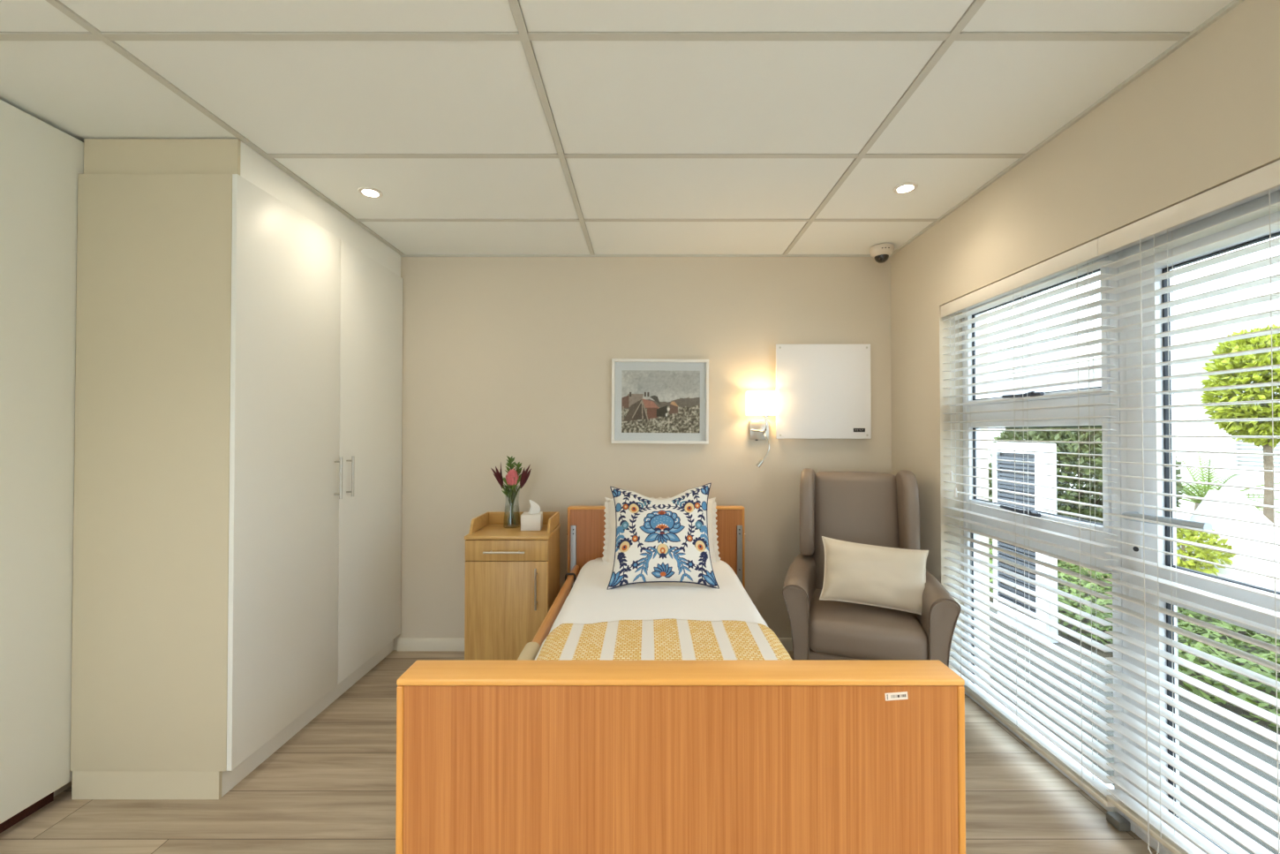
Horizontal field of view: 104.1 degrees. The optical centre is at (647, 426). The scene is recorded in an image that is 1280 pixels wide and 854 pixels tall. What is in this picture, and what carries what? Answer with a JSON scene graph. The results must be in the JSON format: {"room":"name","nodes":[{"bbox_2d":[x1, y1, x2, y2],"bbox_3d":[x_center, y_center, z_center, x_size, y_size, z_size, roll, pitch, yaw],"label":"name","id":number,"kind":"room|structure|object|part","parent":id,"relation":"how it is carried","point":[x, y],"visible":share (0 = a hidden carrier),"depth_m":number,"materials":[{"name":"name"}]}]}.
{"room":"care facility","nodes":[
{"label":"care facility","id":0,"kind":"room"},
{"bbox_2d":[53,780,72,796],"bbox_3d":[-2.300,-0.029,-0.145,0.200,2.750,6.510,0,-1,0],"label":"wall","id":1,"kind":"structure","parent":0,"point":[69,784],"depth_m":1.88,"materials":[{"name":"beige paint"}]},
{"bbox_2d":[0,791,53,833],"bbox_3d":[-2.190,1.296,-0.593,0.020,0.090,4.845,0,-1,0],"label":"baseboard","id":2,"kind":"structure","parent":1,"relation":"attached to","point":[10,822],"depth_m":1.75,"materials":[{"name":"brown wood"}]},
{"bbox_2d":[0,99,83,823],"bbox_3d":[-2.145,0.099,0.349,0.040,2.378,3.100,0,-1,0],"label":"door","id":3,"kind":"structure","parent":1,"relation":"in","point":[41,163],"depth_m":1.73,"materials":[{"name":"white wood"}]},
{"bbox_2d":[0,649,1159,853],"bbox_3d":[-0.347,1.407,-0.061,4.105,0.120,6.710,0,-1,0],"label":"floor","id":4,"kind":"structure","parent":0,"point":[330,787],"depth_m":1.79,"materials":[{"name":"brown wood"}]},
{"bbox_2d":[70,138,402,798],"bbox_3d":[-1.808,0.149,2.474,0.632,2.453,1.258,0,-1,0],"label":"wardrobe","id":5,"kind":"object","parent":4,"relation":"on","point":[237,571],"visible":1,"depth_m":1.86,"materials":[{"name":"white laminate"}]},
{"bbox_3d":[-1.837,0.161,1.855,0.574,2.208,0.020,0,-1,0],"label":"panel","id":6,"kind":"part","parent":5,"relation":"part of","materials":[{"name":"beige plastic"}]},
{"bbox_3d":[-1.540,0.164,2.159,0.019,2.206,0.628,0,-1,0],"label":"door","id":7,"kind":"part","parent":5,"relation":"part of","materials":[{"name":"white"}]},
{"bbox_3d":[-1.511,0.249,2.434,0.039,0.204,0.012,0,-1,0],"label":"handle","id":8,"kind":"part","parent":5,"relation":"part of","materials":[{"name":"silver metal"}]},
{"bbox_3d":[-1.511,0.250,2.532,0.039,0.204,0.012,0,-1,0],"label":"handle","id":9,"kind":"part","parent":5,"relation":"part of","materials":[{"name":"silver metal"}]},
{"bbox_3d":[-1.540,0.171,2.790,0.019,2.206,0.626,0,-1,0],"label":"door","id":10,"kind":"part","parent":5,"relation":"part of","materials":[{"name":"white"}]},
{"bbox_2d":[464,511,560,660],"bbox_3d":[-0.737,0.938,2.750,0.440,0.882,0.388,0,-1,0],"label":"base cabinet","id":11,"kind":"object","parent":4,"relation":"on","point":[512,582],"visible":0.84,"depth_m":2.59,"materials":[{"name":"brown wood"}]},
{"bbox_3d":[-0.742,0.647,2.578,0.212,0.010,0.036,0,-1,0],"label":"handle","id":12,"kind":"part","parent":11,"relation":"part of","materials":[{"name":"silver metal"}]},
{"bbox_3d":[-0.737,1.011,2.600,0.432,0.624,0.018,0,-1,0],"label":"door","id":13,"kind":"part","parent":11,"relation":"part of","materials":[{"name":"brown wood"}]},
{"bbox_3d":[-0.737,0.643,2.604,0.432,0.106,0.018,0,-1,0],"label":"drawer","id":14,"kind":"part","parent":11,"relation":"part of","materials":[{"name":"brown wood"}]},
{"bbox_2d":[503,485,520,527],"bbox_3d":[-0.778,0.452,2.855,0.104,0.236,0.104,0,-1,0],"label":"glass vase","id":15,"kind":"object","parent":11,"relation":"on","point":[504,485],"visible":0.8,"depth_m":2.85,"materials":[{"name":"glass"}]},
{"bbox_2d":[490,462,515,520],"bbox_3d":[-0.828,0.379,2.854,0.138,0.357,0.053,0,-1,-17],"label":"sprig","id":16,"kind":"object","parent":15,"relation":"in","point":[498,475],"visible":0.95,"depth_m":2.84,"materials":[{"name":"plant"}]},
{"bbox_2d":[501,476,515,524],"bbox_3d":[-0.792,0.418,2.837,0.076,0.278,0.061,0,-1,0],"label":"sprig","id":17,"kind":"object","parent":15,"relation":"in","point":[508,492],"visible":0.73,"depth_m":2.84,"materials":[{"name":"green plant"}]},
{"bbox_3d":[-0.779,0.428,2.848,0.051,0.258,0.033,0,-1,0],"label":"stem","id":18,"kind":"part","parent":17,"relation":"part of","materials":[{"name":"green plant"}]},
{"bbox_2d":[504,455,515,523],"bbox_3d":[-0.791,0.361,2.871,0.064,0.392,0.063,0,-1,29],"label":"sprig","id":19,"kind":"object","parent":15,"relation":"in","point":[510,460],"visible":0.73,"depth_m":2.86,"materials":[{"name":"green plant"}]},
{"bbox_2d":[502,467,520,524],"bbox_3d":[-0.767,0.394,2.816,0.096,0.325,0.081,0,-1,30],"label":"flower","id":20,"kind":"object","parent":15,"relation":"in","point":[511,480],"visible":1,"depth_m":2.80,"materials":[{"name":"pink plant"}]},
{"bbox_3d":[-0.781,0.433,2.835,0.032,0.248,0.063,0,-1,-9],"label":"stem","id":21,"kind":"part","parent":20,"relation":"part of","materials":[{"name":"green plant"}]},
{"bbox_2d":[511,461,522,523],"bbox_3d":[-0.752,0.378,2.873,0.072,0.358,0.062,0,-1,0],"label":"sprig","id":22,"kind":"object","parent":15,"relation":"in","point":[517,465],"visible":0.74,"depth_m":2.87,"materials":[{"name":"green plant"}]},
{"bbox_3d":[-0.767,0.388,2.864,0.043,0.339,0.035,0,-1,0],"label":"stem","id":23,"kind":"part","parent":22,"relation":"part of","materials":[{"name":"green plant"}]},
{"bbox_2d":[507,464,531,524],"bbox_3d":[-0.734,0.385,2.849,0.136,0.344,0.067,0,-1,0],"label":"sprig","id":24,"kind":"object","parent":15,"relation":"in","point":[525,474],"visible":0.98,"depth_m":2.85,"materials":[{"name":"red plant"}]},
{"bbox_3d":[-0.763,0.436,2.852,0.075,0.242,0.035,0,-1,19],"label":"stem","id":25,"kind":"part","parent":24,"relation":"part of","materials":[{"name":"green plant"}]},
{"bbox_2d":[520,499,542,530],"bbox_3d":[-0.648,0.489,2.790,0.108,0.161,0.116,0,-1,-6],"label":"tissue box","id":26,"kind":"object","parent":11,"relation":"on","point":[531,520],"visible":1,"depth_m":2.73,"materials":[{"name":"white cardboard"}]},
{"bbox_3d":[-0.578,0.835,2.575,0.010,0.212,0.036,0,-1,0],"label":"handle","id":27,"kind":"part","parent":11,"relation":"part of","materials":[{"name":"silver metal"}]},
{"bbox_2d":[395,505,965,853],"bbox_3d":[0.050,0.918,1.972,1.073,0.904,2.119,0,-1,0],"label":"hospital bed","id":28,"kind":"object","parent":4,"relation":"on","point":[525,755],"visible":0.87,"depth_m":0.92,"materials":[{"name":"brown wood"}]},
{"bbox_3d":[-0.458,0.889,0.956,0.013,0.820,0.081,0,-1,0],"label":"edge post","id":29,"kind":"part","parent":28,"relation":"part of","materials":[{"name":"brown wood"}]},
{"bbox_3d":[-0.418,0.822,2.211,0.034,0.052,1.420,0,-1,0],"label":"rail","id":30,"kind":"part","parent":28,"relation":"part of","materials":[{"name":"brown wood"}]},
{"bbox_3d":[-0.470,0.907,2.990,0.013,0.832,0.079,0,-1,0],"label":"edge post","id":31,"kind":"part","parent":28,"relation":"part of","materials":[{"name":"brown wood"}]},
{"bbox_3d":[0.048,0.484,2.995,1.050,0.013,0.080,0,-1,0],"label":"headboard","id":32,"kind":"part","parent":28,"relation":"part of","materials":[{"name":"brown wood"}]},
{"bbox_3d":[0.048,0.899,2.990,1.023,0.816,0.073,0,-1,0],"label":"panel","id":33,"kind":"part","parent":28,"relation":"part of","materials":[{"name":"brown wood"}]},
{"bbox_2d":[548,558,767,634],"bbox_3d":[0.048,0.864,1.970,0.880,0.302,1.937,0,-1,0],"label":"sheet","id":34,"kind":"object","parent":28,"relation":"on","point":[589,600],"visible":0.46,"depth_m":2.08,"materials":[{"name":"white fabric"}]},
{"bbox_2d":[602,496,720,562],"bbox_3d":[0.071,0.586,2.781,0.649,0.380,0.232,0,-1,-2],"label":"bed pillow","id":35,"kind":"object","parent":34,"relation":"on","point":[610,520],"visible":0.15,"depth_m":2.77,"materials":[{"name":"white fabric"}]},
{"bbox_2d":[606,482,719,589],"bbox_3d":[0.066,0.505,2.357,0.507,0.456,0.276,0,-1,-1],"label":"decorative cushion","id":36,"kind":"object","parent":34,"relation":"on","point":[667,539],"visible":1,"depth_m":2.28,"materials":[{"name":"fabric"}]},
{"bbox_2d":[534,617,792,660],"bbox_3d":[0.054,0.815,1.424,0.874,0.231,0.836,0,-1,0],"label":"throw blanket","id":37,"kind":"object","parent":34,"relation":"on","point":[668,638],"visible":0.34,"depth_m":1.65,"materials":[{"name":"yellow fabric"}]},
{"bbox_3d":[0.060,0.473,0.961,1.051,0.013,0.082,0,-1,0],"label":"footboard","id":38,"kind":"part","parent":28,"relation":"part of","materials":[{"name":"brown wood"}]},
{"bbox_3d":[0.060,0.882,0.956,1.024,0.804,0.075,0,-1,0],"label":"panel","id":39,"kind":"part","parent":28,"relation":"part of","materials":[{"name":"brown wood"}]},
{"bbox_3d":[0.566,0.907,2.990,0.013,0.832,0.079,0,-1,0],"label":"edge post","id":40,"kind":"part","parent":28,"relation":"part of","materials":[{"name":"brown wood"}]},
{"bbox_3d":[0.579,0.889,0.956,0.013,0.820,0.081,0,-1,0],"label":"edge post","id":41,"kind":"part","parent":28,"relation":"part of","materials":[{"name":"brown wood"}]},
{"bbox_2d":[782,467,961,667],"bbox_3d":[1.094,0.807,2.584,0.741,1.144,0.763,0,-1,18],"label":"armchair","id":42,"kind":"object","parent":4,"relation":"on","point":[876,508],"visible":0.71,"depth_m":2.48,"materials":[{"name":"brown leather"}]},
{"bbox_3d":[0.807,0.998,2.630,0.131,0.560,0.653,0,-1,23],"label":"arm","id":43,"kind":"part","parent":42,"relation":"part of"},
{"bbox_3d":[1.092,1.153,2.568,0.560,0.190,0.620,0,-1,18],"label":"seat","id":44,"kind":"part","parent":42,"relation":"part of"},
{"bbox_3d":[1.176,0.616,2.832,0.455,0.716,0.242,0,-1,18],"label":"backrest","id":45,"kind":"part","parent":42,"relation":"part of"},
{"bbox_2d":[809,587,928,660],"bbox_3d":[1.078,0.982,2.527,0.515,0.210,0.640,0,-1,18],"label":"seat cushion","id":46,"kind":"object","parent":42,"relation":"on","point":[839,630],"depth_m":2.28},
{"bbox_2d":[819,535,928,615],"bbox_3d":[1.102,0.721,2.432,0.513,0.331,0.200,0,-1,17],"label":"lumbar cushion","id":47,"kind":"object","parent":42,"relation":"on","point":[871,575],"visible":0.98,"depth_m":2.38,"materials":[{"name":"beige fabric"}]},
{"bbox_3d":[1.358,0.996,2.451,0.131,0.560,0.653,0,-1,13],"label":"arm","id":48,"kind":"part","parent":42,"relation":"part of"},
{"bbox_2d":[1106,811,1130,830],"bbox_3d":[1.612,1.351,1.710,0.040,0.032,0.050,0,-1,0],"label":"door stop","id":49,"kind":"object","parent":4,"relation":"on","point":[1115,818],"visible":1,"depth_m":1.70,"materials":[{"name":"grey rubber"}]},
{"bbox_2d":[0,0,1233,254],"bbox_3d":[-0.341,-1.234,-0.031,4.119,0.244,6.710,0,-1,0],"label":"ceiling","id":50,"kind":"structure","parent":0,"point":[282,96],"depth_m":1.69,"materials":[{"name":"white tile"}]},
{"bbox_2d":[358,186,383,198],"bbox_3d":[-1.280,-1.081,2.302,0.100,0.008,0.100,0,-1,0],"label":"recessed light","id":51,"kind":"object","parent":50,"relation":"in","point":[365,191],"visible":1,"depth_m":2.30,"materials":[{"name":"white"}]},
{"bbox_3d":[-1.280,-1.083,2.302,0.063,0.002,0.063,0,-1,0],"label":"bulb","id":52,"kind":"part","parent":51,"relation":"part of","materials":[{"name":"white glass"}]},
{"bbox_2d":[0,0,1189,255],"bbox_3d":[-0.341,-1.111,-0.032,3.695,0.009,6.310,0,-1,0],"label":"ceiling grid","id":53,"kind":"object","parent":50,"relation":"attached to","point":[94,33],"depth_m":1.41,"materials":[{"name":"grey paint"}]},
{"bbox_2d":[869,242,894,263],"bbox_3d":[1.395,-1.026,2.977,0.136,0.092,0.136,0,-1,0],"label":"security camera","id":54,"kind":"object","parent":50,"relation":"attached to","point":[881,252],"visible":1,"depth_m":2.94,"materials":[{"name":"beige plastic"}]},
{"bbox_2d":[893,181,918,194],"bbox_3d":[1.166,-1.081,2.261,0.100,0.008,0.100,0,-1,0],"label":"recessed light","id":55,"kind":"object","parent":50,"relation":"in","point":[907,187],"visible":1,"depth_m":2.26,"materials":[{"name":"white"}]},
{"bbox_3d":[1.166,-1.084,2.261,0.063,0.002,0.063,0,-1,0],"label":"bulb","id":56,"kind":"part","parent":55,"relation":"part of","materials":[{"name":"white glass"}]},
{"bbox_2d":[393,256,891,649],"bbox_3d":[-0.316,0.010,3.210,4.169,2.750,0.200,0,-1,0],"label":"wall","id":57,"kind":"structure","parent":0,"point":[502,357],"depth_m":3.11,"materials":[{"name":"beige paint"}]},
{"bbox_2d":[397,637,792,650],"bbox_3d":[-0.015,1.346,3.087,3.069,0.076,0.016,0,-1,0],"label":"baseboard","id":58,"kind":"structure","parent":57,"relation":"attached to","point":[403,643],"depth_m":3.08,"materials":[{"name":"beige"}]},
{"bbox_2d":[611,358,708,444],"bbox_3d":[0.076,-0.158,3.093,0.606,0.529,0.037,0,-1,0],"label":"framed picture","id":59,"kind":"object","parent":57,"relation":"attached to","point":[654,400],"visible":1,"depth_m":3.10,"materials":[{"name":"white"}]},
{"bbox_2d":[621,369,700,432],"bbox_3d":[0.080,-0.157,3.099,0.485,0.388,0.001,0,-1,0],"label":"print","id":60,"kind":"object","parent":59,"relation":"attached to","point":[653,401],"depth_m":3.10},
{"bbox_2d":[745,390,778,467],"bbox_3d":[0.693,0.014,3.037,0.182,0.463,0.144,0,-1,0],"label":"wall lamp","id":61,"kind":"object","parent":57,"relation":"attached to","point":[764,402],"visible":1,"depth_m":2.97,"materials":[{"name":"silver metal"}]},
{"bbox_3d":[0.691,-0.020,3.060,0.118,0.109,0.049,-1,-1,42],"label":"arm","id":62,"kind":"part","parent":61,"relation":"part of","materials":[{"name":"silver metal"}]},
{"bbox_3d":[0.693,-0.145,3.027,0.182,0.145,0.120,0,-1,0],"label":"lamp shade","id":63,"kind":"part","parent":61,"relation":"part of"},
{"bbox_2d":[775,344,871,438],"bbox_3d":[1.076,-0.218,3.083,0.580,0.581,0.060,0,-1,0],"label":"heater","id":64,"kind":"object","parent":57,"relation":"attached to","point":[824,389],"visible":1,"depth_m":3.06,"materials":[{"name":"white paint"}]},
{"bbox_2d":[890,0,1279,686],"bbox_3d":[1.644,0.021,-0.145,0.250,2.850,6.510,0,-1,0],"label":"wall","id":65,"kind":"structure","parent":0,"point":[1206,116],"depth_m":1.82,"materials":[{"name":"beige paint"}]},
{"bbox_2d":[400,0,1244,256],"bbox_3d":[-0.341,-1.108,-0.032,3.719,0.015,6.310,0,-1,0],"label":"trim","id":66,"kind":"structure","parent":65,"relation":"attached to","point":[1233,3],"depth_m":2.52,"materials":[{"name":"grey paint"}]},
{"bbox_2d":[962,251,1124,817],"bbox_3d":[1.649,0.368,2.157,0.101,2.008,0.862,0,-1,0],"label":"window","id":67,"kind":"structure","parent":65,"relation":"in","point":[1083,399],"depth_m":2.00,"materials":[{"name":"white metal"}]},
{"bbox_2d":[941,238,1119,806],"bbox_3d":[1.549,0.319,2.130,0.070,1.910,0.909,0,-1,0],"label":"blind","id":68,"kind":"object","parent":67,"relation":"attached to","point":[1088,252],"visible":0.95,"depth_m":1.98,"materials":[{"name":"white plastic"}]},
{"bbox_3d":[1.522,-0.183,2.507,0.002,0.810,0.002,0,-1,0],"label":"pull cord","id":69,"kind":"part","parent":68,"relation":"part of","materials":[{"name":"white plastic"}]},
{"bbox_3d":[1.522,-0.144,2.472,0.002,0.890,0.002,0,-1,0],"label":"pull cord","id":70,"kind":"part","parent":68,"relation":"part of","materials":[{"name":"white plastic"}]},
{"bbox_3d":[1.556,1.266,2.119,0.052,0.018,0.909,0,-1,0],"label":"rail","id":71,"kind":"part","parent":68,"relation":"part of","materials":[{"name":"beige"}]},
{"bbox_3d":[1.659,-0.357,2.165,0.062,0.487,0.790,0,-1,0],"label":"sash","id":72,"kind":"part","parent":67,"relation":"part of","materials":[{"name":"white"}]},
{"bbox_3d":[1.659,0.180,2.159,0.062,0.413,0.790,0,-1,0],"label":"sash","id":73,"kind":"part","parent":67,"relation":"part of","materials":[{"name":"white metal"}]},
{"bbox_2d":[1098,159,1279,853],"bbox_3d":[1.552,0.318,1.036,0.066,1.933,1.284,0,-1,0],"label":"blind","id":74,"kind":"object","parent":65,"relation":"attached to","point":[1265,180],"visible":1,"depth_m":1.42,"materials":[{"name":"white plastic"}]},
{"bbox_3d":[1.556,1.229,1.026,0.052,0.018,1.284,0,-1,0],"label":"rail","id":75,"kind":"part","parent":74,"relation":"part of","materials":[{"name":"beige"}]},
{"bbox_3d":[1.522,0.345,1.515,0.007,1.890,0.035,0,-1,-7],"label":"pull cord","id":76,"kind":"part","parent":74,"relation":"part of","materials":[{"name":"white plastic"}]},
{"bbox_2d":[1118,189,1279,853],"bbox_3d":[1.627,0.357,1.260,0.146,2.008,0.928,0,-1,0],"label":"window frame","id":77,"kind":"structure","parent":65,"relation":"in","point":[1148,414],"depth_m":1.59,"materials":[{"name":"white metal"}]},
{"bbox_3d":[1.616,0.327,1.644,0.012,0.220,0.032,0,-1,0],"label":"handle","id":78,"kind":"part","parent":77,"relation":"part of","materials":[{"name":"white metal"}]},
{"bbox_3d":[1.583,0.287,1.529,0.059,0.034,0.260,0,-1,0],"label":"lever","id":79,"kind":"part","parent":77,"relation":"part of","materials":[{"name":"grey metal"}]},
{"label":"outside","id":80,"kind":"structure","parent":0,"visible":0},
{"bbox_2d":[1209,572,1279,591],"bbox_3d":[17.325,1.608,9.982,25.350,0.230,40.000,0,-1,0],"label":"paving","id":81,"kind":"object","parent":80,"point":[1268,583],"depth_m":4.65,"materials":[{"name":"white concrete"}]},
{"bbox_2d":[988,425,1183,523],"bbox_3d":[5.152,0.620,6.030,1.848,1.862,1.878,0,-1,0],"label":"bush","id":82,"kind":"object","parent":81,"relation":"on","point":[1033,435],"visible":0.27,"depth_m":5.55,"materials":[{"name":"green plant"}]},
{"bbox_2d":[987,291,1279,528],"bbox_3d":[9.375,-0.501,7.506,4.050,3.930,34.400,0,-1,0],"label":"wall","id":83,"kind":"structure","parent":81,"relation":"on","point":[1246,478],"depth_m":7.48,"materials":[{"name":"grey"}]},
{"bbox_2d":[1176,527,1235,575],"bbox_3d":[5.300,1.197,4.946,0.701,0.606,0.679,0,-1,0],"label":"shrub","id":84,"kind":"object","parent":81,"relation":"on","point":[1191,535],"visible":0.41,"depth_m":4.76,"materials":[{"name":"green plant"}]},
{"bbox_2d":[1176,489,1279,577],"bbox_3d":[6.022,1.057,5.142,0.854,0.790,0.810,0,-1,0],"label":"stone","id":85,"kind":"object","parent":81,"relation":"on","point":[1262,531],"visible":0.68,"depth_m":4.96,"materials":[{"name":"white stone"}]},
{"bbox_2d":[1179,452,1279,519],"bbox_3d":[7.075,0.893,6.284,1.602,1.136,1.540,0,-1,32],"label":"plant","id":86,"kind":"object","parent":81,"relation":"on","point":[1204,488],"visible":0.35,"depth_m":6.17,"materials":[{"name":"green plant"}]},
{"bbox_2d":[1199,323,1279,522],"bbox_3d":[6.601,0.162,5.321,0.987,2.558,0.986,0,-1,0],"label":"topiary tree","id":87,"kind":"object","parent":81,"relation":"on","point":[1251,410],"visible":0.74,"depth_m":5.29,"materials":[{"name":"green plant"}]},
{"bbox_3d":[6.601,-0.438,5.328,0.987,1.359,0.986,0,-1,0],"label":"crown","id":88,"kind":"part","parent":87,"relation":"part of","materials":[{"name":"green plant"}]},
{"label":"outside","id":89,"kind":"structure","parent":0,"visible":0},
{"bbox_2d":[988,537,1108,578],"bbox_3d":[4.550,1.504,3.983,0.200,0.300,20.000,0,-1,0],"label":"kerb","id":90,"kind":"object","parent":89,"point":[989,538],"depth_m":5.12,"materials":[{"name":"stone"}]},
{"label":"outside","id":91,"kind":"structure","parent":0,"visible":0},
{"bbox_2d":[989,543,1279,734],"bbox_3d":[3.650,1.564,3.982,1.600,0.180,20.000,0,-1,0],"label":"bed","id":92,"kind":"object","parent":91,"point":[1237,710],"depth_m":3.27,"materials":[{"name":"soil"}]},
{"bbox_2d":[988,538,1279,730],"bbox_3d":[3.653,1.331,4.040,1.685,0.294,7.037,0,-1,0],"label":"hedge","id":93,"kind":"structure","parent":92,"relation":"on","point":[1269,673],"depth_m":3.12,"materials":[{"name":"green plant"}]},
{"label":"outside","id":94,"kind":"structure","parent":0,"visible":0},
{"bbox_2d":[989,607,1279,853],"bbox_3d":[2.278,1.554,3.982,1.144,0.200,20.000,0,-1,0],"label":"ground","id":95,"kind":"structure","parent":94,"point":[1268,759],"depth_m":2.35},
{"bbox_2d":[992,442,1058,642],"bbox_3d":[2.703,0.781,3.596,0.085,1.334,0.510,0,-1,0],"label":"air conditioner","id":96,"kind":"object","parent":95,"relation":"on","point":[1033,456],"visible":0.57,"depth_m":3.51,"materials":[{"name":"white painted metal"},{"name":"dark grey metal"}]}
]}

